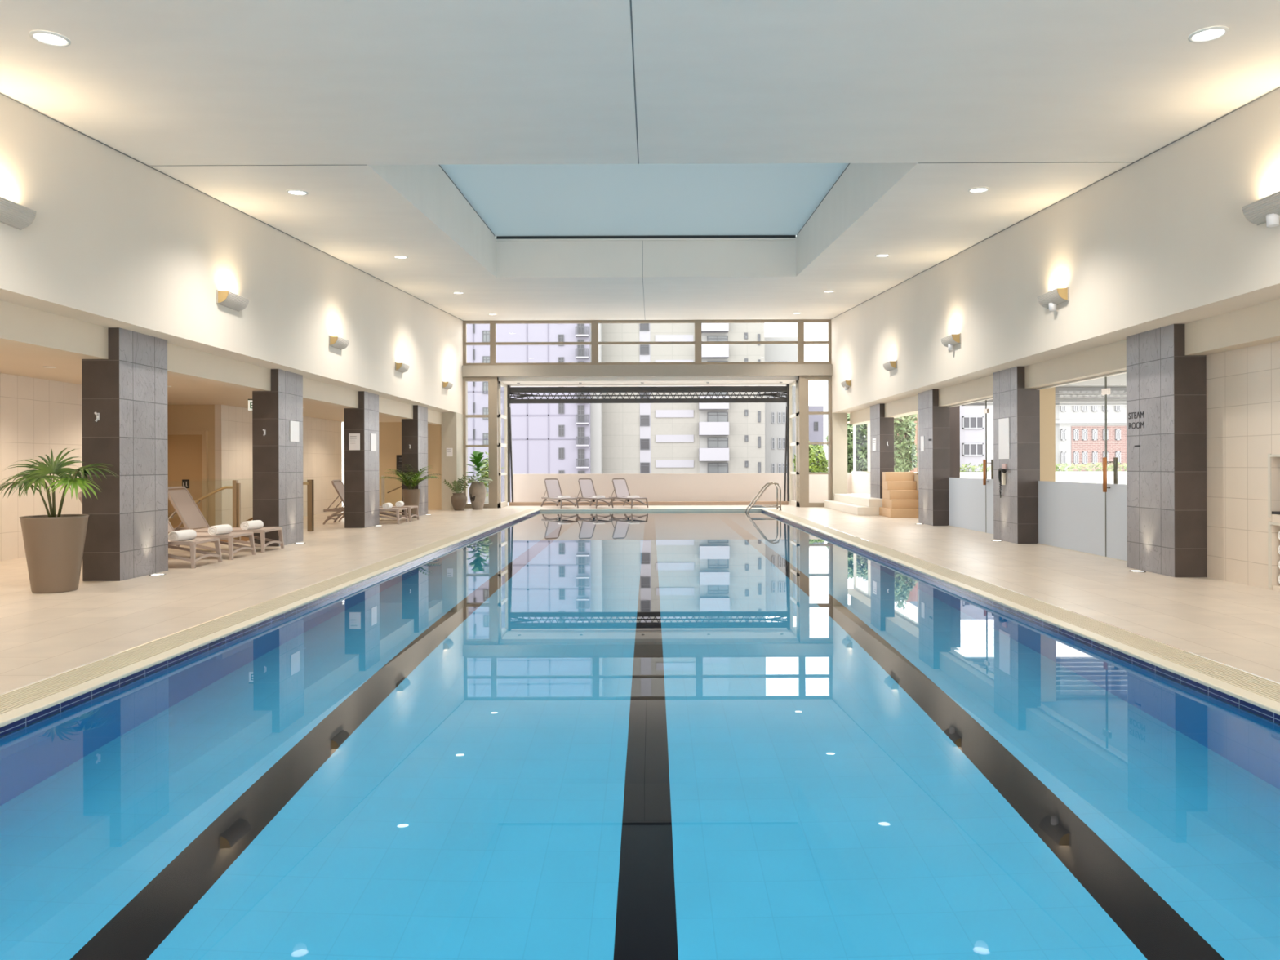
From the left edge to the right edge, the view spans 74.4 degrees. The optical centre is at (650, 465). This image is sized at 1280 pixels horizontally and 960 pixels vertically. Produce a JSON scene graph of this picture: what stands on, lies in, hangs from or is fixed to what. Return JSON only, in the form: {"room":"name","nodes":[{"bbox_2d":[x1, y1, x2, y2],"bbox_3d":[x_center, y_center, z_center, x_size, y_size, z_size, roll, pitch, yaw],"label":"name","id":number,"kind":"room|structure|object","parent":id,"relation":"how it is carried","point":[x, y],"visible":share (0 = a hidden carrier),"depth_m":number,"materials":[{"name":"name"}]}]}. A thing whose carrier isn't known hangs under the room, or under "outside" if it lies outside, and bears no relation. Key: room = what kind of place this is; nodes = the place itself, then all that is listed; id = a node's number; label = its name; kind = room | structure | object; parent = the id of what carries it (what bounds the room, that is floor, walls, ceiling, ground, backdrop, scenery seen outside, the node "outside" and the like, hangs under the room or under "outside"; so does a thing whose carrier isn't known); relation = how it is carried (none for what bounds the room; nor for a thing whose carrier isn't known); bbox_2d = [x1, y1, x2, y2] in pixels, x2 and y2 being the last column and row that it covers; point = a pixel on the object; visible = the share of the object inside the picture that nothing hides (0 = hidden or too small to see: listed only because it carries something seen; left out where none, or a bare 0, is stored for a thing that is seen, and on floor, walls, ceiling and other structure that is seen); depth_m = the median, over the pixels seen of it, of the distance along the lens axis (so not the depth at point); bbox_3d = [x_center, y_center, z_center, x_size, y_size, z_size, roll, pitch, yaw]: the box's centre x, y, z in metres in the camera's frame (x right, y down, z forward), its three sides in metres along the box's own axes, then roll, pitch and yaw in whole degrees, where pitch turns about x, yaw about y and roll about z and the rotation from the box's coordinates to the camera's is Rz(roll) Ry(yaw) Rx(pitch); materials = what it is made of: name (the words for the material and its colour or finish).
{"room":"indoor swimming pool","nodes":[
{"label":"indoor swimming pool","id":0,"kind":"room"},
{"bbox_2d":[18,514,88,593],"bbox_3d":[-7.496,1.104,10.620,0.724,0.945,0.724,0,0,0],"label":"pot","id":1,"kind":"object","parent":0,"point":[54,544],"depth_m":10.39,"materials":[{"name":"ceramic"}]},
{"bbox_2d":[0,373,342,560],"bbox_3d":[-10.915,0.088,13.550,0.170,3.400,32.100,0,0,0],"label":"wall","id":2,"kind":"structure","parent":0,"point":[37,415],"depth_m":15.71,"materials":[{"name":"tile"}]},
{"bbox_2d":[167,404,214,526],"bbox_3d":[-12.597,0.794,19.375,3.200,4.800,4.150,0,0,0],"label":"wall","id":3,"kind":"structure","parent":0,"point":[180,417],"depth_m":21.30,"materials":[{"name":"beige paint"}]},
{"bbox_2d":[167,430,208,528],"bbox_3d":[-11.789,0.356,21.260,1.220,2.470,0.080,0,0,0],"label":"door","id":4,"kind":"structure","parent":3,"relation":"in","point":[188,468],"depth_m":21.26,"materials":[{"name":"beige paint"}]},
{"bbox_2d":[0,343,401,422],"bbox_3d":[-10.855,-1.542,13.850,6.700,0.001,32.700,0,0,0],"label":"ceiling","id":5,"kind":"structure","parent":0,"point":[16,361],"depth_m":15.88,"materials":[{"name":"paint"}]},
{"bbox_2d":[0,93,462,413],"bbox_3d":[-7.418,-3.854,14.400,0.990,3.940,33.800,0,0,0],"label":"wall","id":6,"kind":"structure","parent":0,"point":[113,240],"depth_m":12.71,"materials":[{"name":"paint"}]},
{"bbox_2d":[0,196,35,230],"bbox_3d":[-6.823,-2.694,8.900,0.193,0.215,0.720,0,0,0],"label":"wall sconce","id":7,"kind":"object","parent":6,"relation":"attached to","point":[14,215],"visible":1,"depth_m":9.01,"materials":[{"name":"ceramic"}]},
{"bbox_2d":[216,289,248,311],"bbox_3d":[-6.823,-2.694,13.800,0.193,0.215,0.720,0,0,0],"label":"wall sconce","id":8,"kind":"object","parent":6,"relation":"attached to","point":[228,299],"visible":1,"depth_m":13.66,"materials":[{"name":"ceramic"}]},
{"bbox_2d":[328,335,349,350],"bbox_3d":[-6.823,-2.694,18.500,0.193,0.215,0.720,0,0,0],"label":"wall sconce","id":9,"kind":"object","parent":6,"relation":"attached to","point":[337,342],"visible":1,"depth_m":18.34,"materials":[{"name":"metal"}]},
{"bbox_2d":[343,422,441,510],"bbox_3d":[-8.940,-0.019,30.075,3.920,3.200,0.150,0,0,0],"label":"wall","id":10,"kind":"structure","parent":0,"point":[389,433],"depth_m":30.00,"materials":[{"name":"beige paint"}]},
{"bbox_2d":[401,488,420,517],"bbox_3d":[-7.296,1.145,25.720,0.550,0.860,0.550,0,0,0],"label":"pot","id":11,"kind":"object","parent":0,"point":[410,496],"depth_m":25.51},
{"bbox_2d":[0,0,1279,320],"bbox_3d":[-0.131,-4.560,14.450,13.590,2.601,33.900,0,0,0],"label":"ceiling","id":12,"kind":"structure","parent":0,"point":[357,106],"depth_m":9.47,"materials":[{"name":"paint"}]},
{"bbox_2d":[29,30,71,46],"bbox_3d":[-5.444,-3.871,7.650,0.308,0.034,0.308,0,0,6],"label":"recessed light","id":13,"kind":"object","parent":12,"relation":"in","point":[47,37],"visible":1,"depth_m":7.64,"materials":[{"name":"white"}]},
{"bbox_2d":[33,33,66,44],"bbox_3d":[-5.444,-3.873,7.650,0.250,0.001,0.250,0,4,0],"label":"diffuser","id":14,"kind":"object","parent":13,"relation":"attached to","point":[49,38],"depth_m":7.66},
{"bbox_2d":[440,163,848,240],"bbox_3d":[-0.115,-5.630,16.450,8.170,0.381,10.300,0,0,0],"label":"skylight","id":15,"kind":"object","parent":12,"relation":"attached to","point":[710,198],"visible":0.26,"depth_m":18.01,"materials":[{"name":"glass"}]},
{"bbox_2d":[1187,26,1228,42],"bbox_3d":[5.056,-3.908,7.650,0.308,0.034,0.308,0,0,6],"label":"recessed light","id":16,"kind":"object","parent":12,"relation":"in","point":[1210,33],"visible":1,"depth_m":7.64,"materials":[{"name":"white"}]},
{"bbox_2d":[1191,29,1224,40],"bbox_3d":[5.056,-3.909,7.650,0.250,0.001,0.250,0,4,0],"label":"diffuser","id":17,"kind":"object","parent":16,"relation":"attached to","point":[1209,34],"depth_m":7.66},
{"bbox_2d":[0,503,1279,694],"bbox_3d":[-2.490,2.784,15.550,23.400,2.450,36.100,0,0,0],"label":"floor","id":18,"kind":"structure","parent":0,"point":[43,636],"depth_m":10.58,"materials":[{"name":"tile"}]},
{"bbox_2d":[0,448,119,593],"bbox_3d":[-7.492,0.673,10.672,1.562,1.807,1.249,0,0,0],"label":"potted palm","id":19,"kind":"object","parent":18,"relation":"on","point":[54,544],"visible":1,"depth_m":10.42,"materials":[{"name":"ceramic"}]},
{"bbox_2d":[81,327,168,581],"bbox_3d":[-7.506,-0.154,12.095,0.510,3.460,1.150,0,0,0],"label":"column","id":20,"kind":"structure","parent":18,"relation":"on","point":[126,535],"depth_m":11.67,"materials":[{"name":"tile"}]},
{"bbox_2d":[0,300,108,359],"bbox_3d":[-7.586,-1.669,4.510,0.360,0.430,14.020,0,0,0],"label":"beam","id":21,"kind":"structure","parent":20,"relation":"attached to","point":[20,326],"depth_m":10.45,"materials":[{"name":"paint"}]},
{"bbox_2d":[77,491,222,568],"bbox_3d":[-8.008,0.986,13.330,2.064,1.203,0.845,0,0,0],"label":"sun lounger","id":22,"kind":"object","parent":18,"relation":"on","point":[192,543],"visible":0.31,"depth_m":13.13,"materials":[{"name":"beige plastic"}]},
{"bbox_2d":[168,529,196,541],"bbox_3d":[-7.407,1.105,13.350,0.195,0.168,0.440,0,0,8],"label":"rolled towel","id":23,"kind":"object","parent":22,"relation":"on","point":[183,535],"visible":0.98,"depth_m":13.23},
{"bbox_2d":[168,480,240,542],"bbox_3d":[-9.632,0.944,17.429,2.330,1.280,0.158,0,0,0],"label":"glass balustrade","id":24,"kind":"object","parent":18,"relation":"on","point":[236,486],"visible":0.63,"depth_m":17.37,"materials":[{"name":"metal"}]},
{"bbox_2d":[168,520,255,559],"bbox_3d":[-8.008,0.986,14.500,2.064,1.203,0.845,0,0,0],"label":"sun lounger","id":25,"kind":"object","parent":18,"relation":"on","point":[231,535],"visible":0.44,"depth_m":14.44,"materials":[{"name":"beige plastic"}]},
{"bbox_2d":[207,524,232,534],"bbox_3d":[-7.407,1.105,14.520,0.195,0.168,0.440,0,0,6],"label":"rolled towel","id":26,"kind":"object","parent":25,"relation":"on","point":[226,528],"visible":0.94,"depth_m":14.40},
{"bbox_2d":[168,486,284,552],"bbox_3d":[-8.008,0.986,15.660,2.064,1.203,0.845,0,0,0],"label":"sun lounger","id":27,"kind":"object","parent":18,"relation":"on","point":[189,514],"visible":0.61,"depth_m":15.62,"materials":[{"name":"beige plastic"}]},
{"bbox_2d":[240,520,263,529],"bbox_3d":[-7.407,1.105,15.680,0.195,0.168,0.440,0,0,10],"label":"rolled towel","id":28,"kind":"object","parent":27,"relation":"on","point":[255,524],"visible":0.98,"depth_m":15.56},
{"bbox_2d":[0,509,535,714],"bbox_3d":[-4.269,1.577,14.365,0.345,0.024,31.730,0,0,0],"label":"pool coping","id":29,"kind":"object","parent":18,"relation":"on","point":[11,700],"visible":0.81,"depth_m":7.70},
{"bbox_2d":[240,480,314,531],"bbox_3d":[-9.462,0.959,20.270,2.670,1.293,0.180,0,0,0],"label":"glass balustrade","id":30,"kind":"object","parent":18,"relation":"on","point":[310,517],"visible":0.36,"depth_m":20.24,"materials":[{"name":"metal"}]},
{"bbox_2d":[252,368,303,546],"bbox_3d":[-7.506,-0.154,17.025,0.510,3.460,1.150,0,0,0],"label":"column","id":31,"kind":"structure","parent":18,"relation":"on","point":[277,461],"depth_m":16.45,"materials":[{"name":"tile"}]},
{"bbox_2d":[167,342,271,391],"bbox_3d":[-7.586,-1.669,14.560,0.360,0.430,3.780,0,0,0],"label":"beam","id":32,"kind":"structure","parent":31,"relation":"attached to","point":[184,362],"depth_m":14.43,"materials":[{"name":"paint"}]},
{"bbox_2d":[289,420,299,442],"bbox_3d":[-7.245,-0.695,17.170,0.014,0.420,0.420,0,0,0],"label":"notice","id":33,"kind":"object","parent":31,"relation":"attached to","point":[294,425],"visible":1,"depth_m":17.14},
{"bbox_2d":[344,391,379,528],"bbox_3d":[-7.506,-0.154,21.955,0.510,3.460,1.150,0,0,0],"label":"column","id":34,"kind":"structure","parent":18,"relation":"on","point":[362,488],"depth_m":21.38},
{"bbox_2d":[302,377,358,408],"bbox_3d":[-7.586,-1.669,19.490,0.360,0.430,3.780,0,0,0],"label":"beam","id":35,"kind":"structure","parent":34,"relation":"attached to","point":[313,391],"depth_m":19.50,"materials":[{"name":"paint"}]},
{"bbox_2d":[322,480,408,524],"bbox_3d":[-7.779,0.985,23.060,2.064,1.203,0.845,0,0,0],"label":"sun lounger","id":36,"kind":"object","parent":18,"relation":"on","point":[338,485],"visible":0.74,"depth_m":22.75,"materials":[{"name":"beige plastic"}]},
{"bbox_2d":[337,505,418,521],"bbox_3d":[-7.779,0.985,24.180,2.064,1.203,0.845,0,0,0],"label":"sun lounger","id":37,"kind":"object","parent":18,"relation":"on","point":[409,507],"visible":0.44,"depth_m":23.80,"materials":[{"name":"beige plastic"}]},
{"bbox_2d":[378,464,440,517],"bbox_3d":[-7.313,0.772,25.718,1.824,1.607,1.641,0,0,0],"label":"potted palm","id":38,"kind":"object","parent":18,"relation":"on","point":[411,496],"visible":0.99,"depth_m":25.55,"materials":[{"name":"plant"}]},
{"bbox_2d":[401,404,427,515],"bbox_3d":[-7.506,-0.154,26.885,0.510,3.460,1.150,0,0,0],"label":"column","id":39,"kind":"structure","parent":18,"relation":"on","point":[415,430],"depth_m":26.31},
{"bbox_2d":[378,396,413,418],"bbox_3d":[-7.586,-1.669,24.420,0.360,0.430,3.780,0,0,0],"label":"beam","id":40,"kind":"structure","parent":39,"relation":"attached to","point":[387,407],"depth_m":24.49,"materials":[{"name":"paint"}]},
{"bbox_2d":[427,408,441,424],"bbox_3d":[-7.586,-1.669,29.180,0.360,0.430,3.440,0,0,0],"label":"beam","id":41,"kind":"structure","parent":39,"relation":"attached to","point":[434,417],"depth_m":28.94,"materials":[{"name":"paint"}]},
{"bbox_2d":[441,412,463,510],"bbox_3d":[-7.151,-0.155,30.590,0.540,3.460,1.320,0,0,0],"label":"wall pier","id":42,"kind":"object","parent":18,"relation":"on","point":[452,430],"visible":0.86,"depth_m":29.93,"materials":[{"name":"grey paint"}]},
{"bbox_2d":[462,377,498,508],"bbox_3d":[-6.278,-0.847,31.200,1.271,4.843,0.300,0,0,0],"label":"window","id":43,"kind":"structure","parent":42,"relation":"attached to","point":[493,383],"depth_m":31.05,"materials":[{"name":"brown metal"}]},
{"bbox_2d":[443,474,475,511],"bbox_3d":[-6.710,0.929,29.613,1.063,1.290,0.566,0,0,23],"label":"clay pot","id":44,"kind":"object","parent":18,"relation":"on","point":[459,500],"visible":1,"depth_m":29.50,"materials":[{"name":"ceramic"}]},
{"bbox_2d":[462,451,493,509],"bbox_3d":[-6.211,0.524,30.306,1.086,2.095,1.075,0,0,0],"label":"urn","id":45,"kind":"object","parent":18,"relation":"on","point":[477,490],"visible":0.98,"depth_m":30.13,"materials":[{"name":"ceramic"}]},
{"bbox_2d":[541,478,578,508],"bbox_3d":[-3.429,1.029,31.637,0.727,1.083,1.775,0,0,-32],"label":"sun lounger","id":46,"kind":"object","parent":18,"relation":"on","point":[553,487],"visible":0.96,"depth_m":31.99,"materials":[{"name":"plastic"}]},
{"bbox_2d":[574,478,613,508],"bbox_3d":[-2.142,1.024,31.637,0.727,1.083,1.775,0,0,-32],"label":"sun lounger","id":47,"kind":"object","parent":18,"relation":"on","point":[586,486],"visible":0.91,"depth_m":31.98,"materials":[{"name":"plastic"}]},
{"bbox_2d":[608,478,648,508],"bbox_3d":[-0.854,1.020,31.637,0.727,1.083,1.775,0,0,-32],"label":"sun lounger","id":48,"kind":"object","parent":18,"relation":"on","point":[620,487],"visible":0.89,"depth_m":31.98,"materials":[{"name":"plastic"}]},
{"bbox_2d":[0,508,1279,727],"bbox_3d":[-0.004,1.565,14.365,8.180,0.030,31.730,0,0,0],"label":"trim","id":49,"kind":"structure","parent":18,"relation":"on","point":[10,717],"depth_m":7.44,"materials":[{"name":"tile"}]},
{"bbox_2d":[508,501,788,506],"bbox_3d":[-0.076,1.480,33.025,10.916,0.140,0.250,0,0,0],"label":"trim","id":50,"kind":"structure","parent":18,"relation":"on","point":[650,503],"depth_m":32.90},
{"bbox_2d":[745,481,782,513],"bbox_3d":[3.869,1.329,29.100,1.222,1.517,0.810,0,0,0],"label":"pool handrail","id":51,"kind":"object","parent":18,"relation":"on","point":[776,506],"visible":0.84,"depth_m":28.73,"materials":[{"name":"metal"}]},
{"bbox_2d":[824,493,882,515],"bbox_3d":[7.184,1.275,28.445,1.640,0.500,4.990,0,0,0],"label":"step platform","id":52,"kind":"object","parent":18,"relation":"on","point":[854,504],"visible":0.74,"depth_m":27.21,"materials":[{"name":"white stone"}]},
{"bbox_2d":[870,403,893,498],"bbox_3d":[7.369,-0.206,26.885,0.440,3.460,1.150,0,0,0],"label":"column","id":53,"kind":"structure","parent":18,"relation":"on","point":[882,428],"depth_m":26.31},
{"bbox_2d":[849,407,870,424],"bbox_3d":[7.519,-1.721,29.180,0.450,0.430,3.440,0,0,0],"label":"beam","id":54,"kind":"structure","parent":53,"relation":"attached to","point":[861,416],"depth_m":29.43,"materials":[{"name":"paint"}]},
{"bbox_2d":[884,394,918,417],"bbox_3d":[7.519,-1.721,24.420,0.450,0.430,3.780,0,0,0],"label":"beam","id":55,"kind":"structure","parent":53,"relation":"attached to","point":[908,406],"depth_m":24.52,"materials":[{"name":"paint"}]},
{"bbox_2d":[879,471,918,517],"bbox_3d":[7.508,0.859,25.315,0.970,1.330,1.230,0,0,0],"label":"step block","id":56,"kind":"object","parent":18,"relation":"on","point":[900,491],"visible":0.91,"depth_m":25.17,"materials":[{"name":"beige stone"}]},
{"bbox_2d":[918,389,950,525],"bbox_3d":[7.369,-0.206,21.955,0.440,3.460,1.150,0,0,0],"label":"column","id":57,"kind":"structure","parent":18,"relation":"on","point":[934,420],"depth_m":21.38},
{"bbox_2d":[993,366,1039,543],"bbox_3d":[7.369,-0.206,17.025,0.440,3.460,1.150,0,0,0],"label":"column","id":58,"kind":"structure","parent":18,"relation":"on","point":[1015,513],"depth_m":16.45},
{"bbox_2d":[938,374,993,406],"bbox_3d":[7.519,-1.721,19.490,0.450,0.430,3.780,0,0,0],"label":"beam","id":59,"kind":"structure","parent":58,"relation":"attached to","point":[980,388],"depth_m":19.46,"materials":[{"name":"paint"}]},
{"bbox_2d":[946,396,993,534],"bbox_3d":[7.560,-0.006,19.490,0.240,3.060,3.780,0,0,0],"label":"door","id":60,"kind":"structure","parent":59,"relation":"attached to","point":[971,500],"depth_m":19.66,"materials":[{"name":"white glass"}]},
{"bbox_2d":[998,417,1009,458],"bbox_3d":[7.141,-0.545,17.050,0.014,0.820,0.500,0,0,0],"label":"notice","id":61,"kind":"object","parent":58,"relation":"attached to","point":[1003,424],"visible":1,"depth_m":17.01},
{"bbox_2d":[765,508,1279,702],"bbox_3d":[4.261,1.547,14.365,0.345,0.024,31.730,0,0,0],"label":"pool coping","id":62,"kind":"object","parent":18,"relation":"on","point":[1255,684],"visible":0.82,"depth_m":7.91},
{"bbox_2d":[1126,324,1206,577],"bbox_3d":[7.369,-0.206,12.095,0.440,3.460,1.150,0,0,0],"label":"column","id":63,"kind":"structure","parent":18,"relation":"on","point":[1166,474],"depth_m":11.70,"materials":[{"name":"tile"}]},
{"bbox_2d":[1024,339,1126,388],"bbox_3d":[7.519,-1.721,14.560,0.450,0.430,3.780,0,0,0],"label":"beam","id":64,"kind":"structure","parent":63,"relation":"attached to","point":[1108,358],"depth_m":14.38,"materials":[{"name":"paint"}]},
{"bbox_2d":[1035,370,1127,561],"bbox_3d":[7.560,-0.006,14.560,0.240,3.060,3.780,0,0,0],"label":"door","id":65,"kind":"structure","parent":64,"relation":"attached to","point":[1085,517],"depth_m":14.56,"materials":[{"name":"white glass"}]},
{"bbox_2d":[1184,298,1279,355],"bbox_3d":[7.519,-1.721,4.510,0.450,0.430,14.020,0,0,0],"label":"beam","id":66,"kind":"structure","parent":63,"relation":"attached to","point":[1258,324],"depth_m":10.55,"materials":[{"name":"paint"}]},
{"bbox_2d":[0,509,1279,736],"bbox_3d":[-0.002,2.255,14.300,7.920,1.370,31.600,0,0,0],"label":"tiles","id":67,"kind":"object","parent":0,"point":[1268,714],"visible":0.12,"depth_m":7.50,"materials":[{"name":"tile"}]},
{"bbox_2d":[0,511,1279,959],"bbox_3d":[-0.004,1.635,14.300,7.918,0.001,31.598,0,0,0],"label":"pool water","id":68,"kind":"object","parent":67,"relation":"in","point":[661,735],"visible":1,"depth_m":4.33,"materials":[{"name":"liquid"}]},
{"bbox_2d":[462,364,832,377],"bbox_3d":[-0.122,-3.495,31.125,13.680,0.410,0.350,0,0,0],"label":"wall","id":69,"kind":"structure","parent":0,"point":[738,370],"depth_m":30.95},
{"bbox_2d":[498,381,507,507],"bbox_3d":[-5.622,-0.780,32.130,0.100,4.700,1.540,0,0,0],"label":"window","id":70,"kind":"structure","parent":69,"relation":"in","point":[504,503],"depth_m":32.35,"materials":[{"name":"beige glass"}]},
{"bbox_2d":[462,319,831,365],"bbox_3d":[-0.120,-4.541,31.200,13.612,1.733,0.120,0,0,0],"label":"window","id":71,"kind":"structure","parent":69,"relation":"in","point":[594,343],"depth_m":31.15,"materials":[{"name":"brown metal"}]},
{"bbox_2d":[789,380,798,506],"bbox_3d":[5.455,-0.819,32.130,0.100,4.700,1.540,0,0,0],"label":"window","id":72,"kind":"structure","parent":69,"relation":"in","point":[792,502],"depth_m":32.50,"materials":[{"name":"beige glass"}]},
{"bbox_2d":[497,376,798,386],"bbox_3d":[-0.061,-3.220,32.400,11.700,0.140,2.200,0,0,0],"label":"beam","id":73,"kind":"structure","parent":0,"point":[713,380],"depth_m":31.61,"materials":[{"name":"paint"}]},
{"bbox_2d":[506,384,789,502],"bbox_3d":[-0.084,-0.867,32.970,11.046,4.556,0.260,0,0,0],"label":"door","id":74,"kind":"structure","parent":73,"relation":"attached to","point":[784,389],"depth_m":32.88,"materials":[{"name":"grey metal"}]},
{"bbox_2d":[511,472,851,503],"bbox_3d":[1.728,0.926,33.725,14.550,1.235,0.250,0,0,0],"label":"wall","id":75,"kind":"structure","parent":0,"point":[654,486],"depth_m":33.60,"materials":[{"name":"paint"}]},
{"bbox_2d":[831,413,847,500],"bbox_3d":[6.949,-0.204,31.100,0.540,3.460,0.300,0,0,0],"label":"wall pier","id":76,"kind":"object","parent":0,"point":[839,420],"visible":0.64,"depth_m":30.95,"materials":[{"name":"beige paint"}]},
{"bbox_2d":[797,375,832,506],"bbox_3d":[6.087,-0.890,31.200,1.225,4.843,0.300,0,0,0],"label":"window","id":77,"kind":"structure","parent":76,"relation":"attached to","point":[803,412],"depth_m":31.05,"materials":[{"name":"brown metal"}]},
{"bbox_2d":[851,472,918,493],"bbox_3d":[8.103,0.902,28.125,0.200,1.240,10.950,0,0,0],"label":"wall","id":78,"kind":"structure","parent":0,"point":[860,482],"depth_m":32.00,"materials":[{"name":"paint"}]},
{"bbox_2d":[853,413,918,475],"bbox_3d":[8.098,-0.698,28.100,0.100,1.960,10.880,0,0,0],"label":"window","id":79,"kind":"structure","parent":78,"relation":"in","point":[868,424],"depth_m":31.26,"materials":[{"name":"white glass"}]},
{"bbox_2d":[950,405,959,477],"bbox_3d":[7.925,-0.053,22.500,0.610,3.150,0.300,0,0,0],"label":"wall","id":80,"kind":"structure","parent":0,"point":[954,411],"depth_m":22.45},
{"bbox_2d":[1040,386,1055,481],"bbox_3d":[7.960,-0.053,17.425,0.680,3.150,0.250,0,0,0],"label":"wall","id":81,"kind":"structure","parent":0,"point":[1047,396],"depth_m":17.30,"materials":[{"name":"beige paint"}]},
{"bbox_2d":[831,88,1279,413],"bbox_3d":[7.276,-3.905,14.400,1.220,3.940,33.800,0,0,0],"label":"wall","id":82,"kind":"structure","parent":0,"point":[1166,238],"depth_m":12.77,"materials":[{"name":"paint"}]},
{"bbox_2d":[940,333,960,350],"bbox_3d":[6.574,-2.696,18.500,0.193,0.305,0.720,0,0,0],"label":"wall sconce","id":83,"kind":"object","parent":82,"relation":"attached to","point":[949,341],"visible":1,"depth_m":18.36,"materials":[{"name":"ceramic"}]},
{"bbox_2d":[1037,286,1069,311],"bbox_3d":[6.574,-2.696,13.800,0.193,0.305,0.720,0,0,0],"label":"wall sconce","id":84,"kind":"object","parent":82,"relation":"attached to","point":[1050,300],"visible":1,"depth_m":13.69,"materials":[{"name":"metal"}]},
{"bbox_2d":[1242,191,1279,226],"bbox_3d":[6.574,-2.696,8.900,0.193,0.305,0.720,0,0,0],"label":"wall sconce","id":85,"kind":"object","parent":82,"relation":"attached to","point":[1266,210],"visible":1,"depth_m":8.95,"materials":[{"name":"metal"}]},
{"bbox_2d":[1206,341,1279,591],"bbox_3d":[7.674,-0.207,4.750,0.150,3.460,14.500,0,0,0],"label":"wall","id":86,"kind":"structure","parent":0,"point":[1243,384],"depth_m":10.85,"materials":[{"name":"tile"}]},
{"bbox_2d":[1267,453,1279,588],"bbox_3d":[7.595,0.678,9.840,0.015,1.650,1.060,0,0,0],"label":"trim","id":87,"kind":"structure","parent":86,"relation":"attached to","point":[1269,455],"depth_m":10.34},
{"label":"outside","id":88,"kind":"structure","parent":0,"visible":0},
{"bbox_3d":[14.606,1.575,32.000,10.800,0.149,56.000,0,0,0],"label":"floor","id":89,"kind":"structure","parent":88,"visible":0},
{"bbox_2d":[914,471,1126,484],"bbox_3d":[14.653,0.859,30.150,10.700,1.280,0.300,0,0,0],"label":"wall","id":90,"kind":"structure","parent":89,"relation":"on","point":[1068,477],"depth_m":30.00,"materials":[{"name":"paint"}]},
{"bbox_2d":[960,462,1126,471],"bbox_3d":[14.764,0.685,30.878,9.651,1.695,0.823,0,0,0],"label":"hedge","id":91,"kind":"object","parent":89,"relation":"on","point":[1061,468],"visible":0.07,"depth_m":30.79,"materials":[{"name":"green plant"}]},
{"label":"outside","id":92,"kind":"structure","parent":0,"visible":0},
{"bbox_3d":[0.506,1.698,34.930,23.000,0.300,2.140,0,0,0],"label":"floor","id":93,"kind":"structure","parent":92,"visible":0},
{"bbox_2d":[473,451,503,503],"bbox_3d":[-6.646,0.488,34.537,1.174,2.170,1.111,0,0,0],"label":"shrub","id":94,"kind":"object","parent":93,"relation":"on","point":[486,474],"visible":0.4,"depth_m":34.33,"materials":[{"name":"green plant"}]},
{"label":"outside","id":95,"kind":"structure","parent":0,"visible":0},
{"bbox_2d":[961,373,1126,405],"bbox_3d":[11.544,-1.630,12.800,7.900,0.320,15.600,0,0,0],"label":"roof","id":96,"kind":"structure","parent":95,"point":[1088,393],"depth_m":17.66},
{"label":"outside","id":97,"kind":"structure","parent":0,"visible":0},
{"bbox_2d":[5,544,1279,693],"bbox_3d":[30.082,23.445,147.250,380.000,0.001,225.500,0,0,0],"label":"ground","id":98,"kind":"structure","parent":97,"point":[425,544],"depth_m":95.24,"materials":[{"name":"tile"}]},
{"bbox_2d":[439,323,602,540],"bbox_3d":[-17.589,-8.389,111.785,22.082,64.000,5.430,0,0,0],"label":"apartment building","id":99,"kind":"structure","parent":98,"relation":"on","point":[547,437],"depth_m":109.99,"materials":[{"name":"white concrete"}]},
{"bbox_2d":[602,323,764,473],"bbox_3d":[4.219,-11.465,124.190,22.659,70.000,21.620,0,0,0],"label":"apartment building","id":100,"kind":"structure","parent":98,"relation":"on","point":[729,437],"depth_m":114.99,"materials":[{"name":"white concrete"}]},
{"bbox_2d":[764,337,797,516],"bbox_3d":[18.521,2.675,125.940,4.760,41.620,14.120,0,0,0],"label":"apartment building","id":101,"kind":"structure","parent":98,"relation":"on","point":[775,412],"depth_m":118.99,"materials":[{"name":"white concrete"}]},
{"bbox_2d":[792,441,827,524],"bbox_3d":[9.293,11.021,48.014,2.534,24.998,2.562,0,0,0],"label":"broadleaf tree","id":102,"kind":"object","parent":98,"relation":"on","point":[821,460],"visible":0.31,"depth_m":47.25,"materials":[{"name":"green plant"}]},
{"bbox_2d":[808,405,823,472],"bbox_3d":[27.039,6.755,146.940,3.422,33.402,14.120,0,0,0],"label":"apartment building","id":103,"kind":"structure","parent":98,"relation":"on","point":[815,421],"depth_m":140.00,"materials":[{"name":"white concrete"}]},
{"bbox_2d":[823,413,867,538],"bbox_3d":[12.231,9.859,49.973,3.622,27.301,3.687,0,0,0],"label":"broadleaf tree","id":104,"kind":"object","parent":98,"relation":"on","point":[861,429],"visible":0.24,"depth_m":48.74,"materials":[{"name":"green plant"}]},
{"bbox_2d":[893,413,916,551],"bbox_3d":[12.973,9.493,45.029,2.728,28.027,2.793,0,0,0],"label":"broadleaf tree","id":105,"kind":"object","parent":98,"relation":"on","point":[904,446],"visible":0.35,"depth_m":44.18,"materials":[{"name":"green plant"}]},
{"bbox_2d":[924,404,1023,595],"bbox_3d":[27.583,6.882,75.940,7.000,33.143,12.120,0,0,0],"label":"office building","id":106,"kind":"structure","parent":98,"relation":"on","point":[972,418],"depth_m":70.00,"materials":[{"name":"white concrete"}]},
{"bbox_2d":[1025,405,1243,671],"bbox_3d":[43.447,8.707,80.700,18.611,29.383,12.600,0,0,0],"label":"brick building","id":107,"kind":"structure","parent":98,"relation":"on","point":[1080,435],"depth_m":74.93,"materials":[{"name":"red brick"}]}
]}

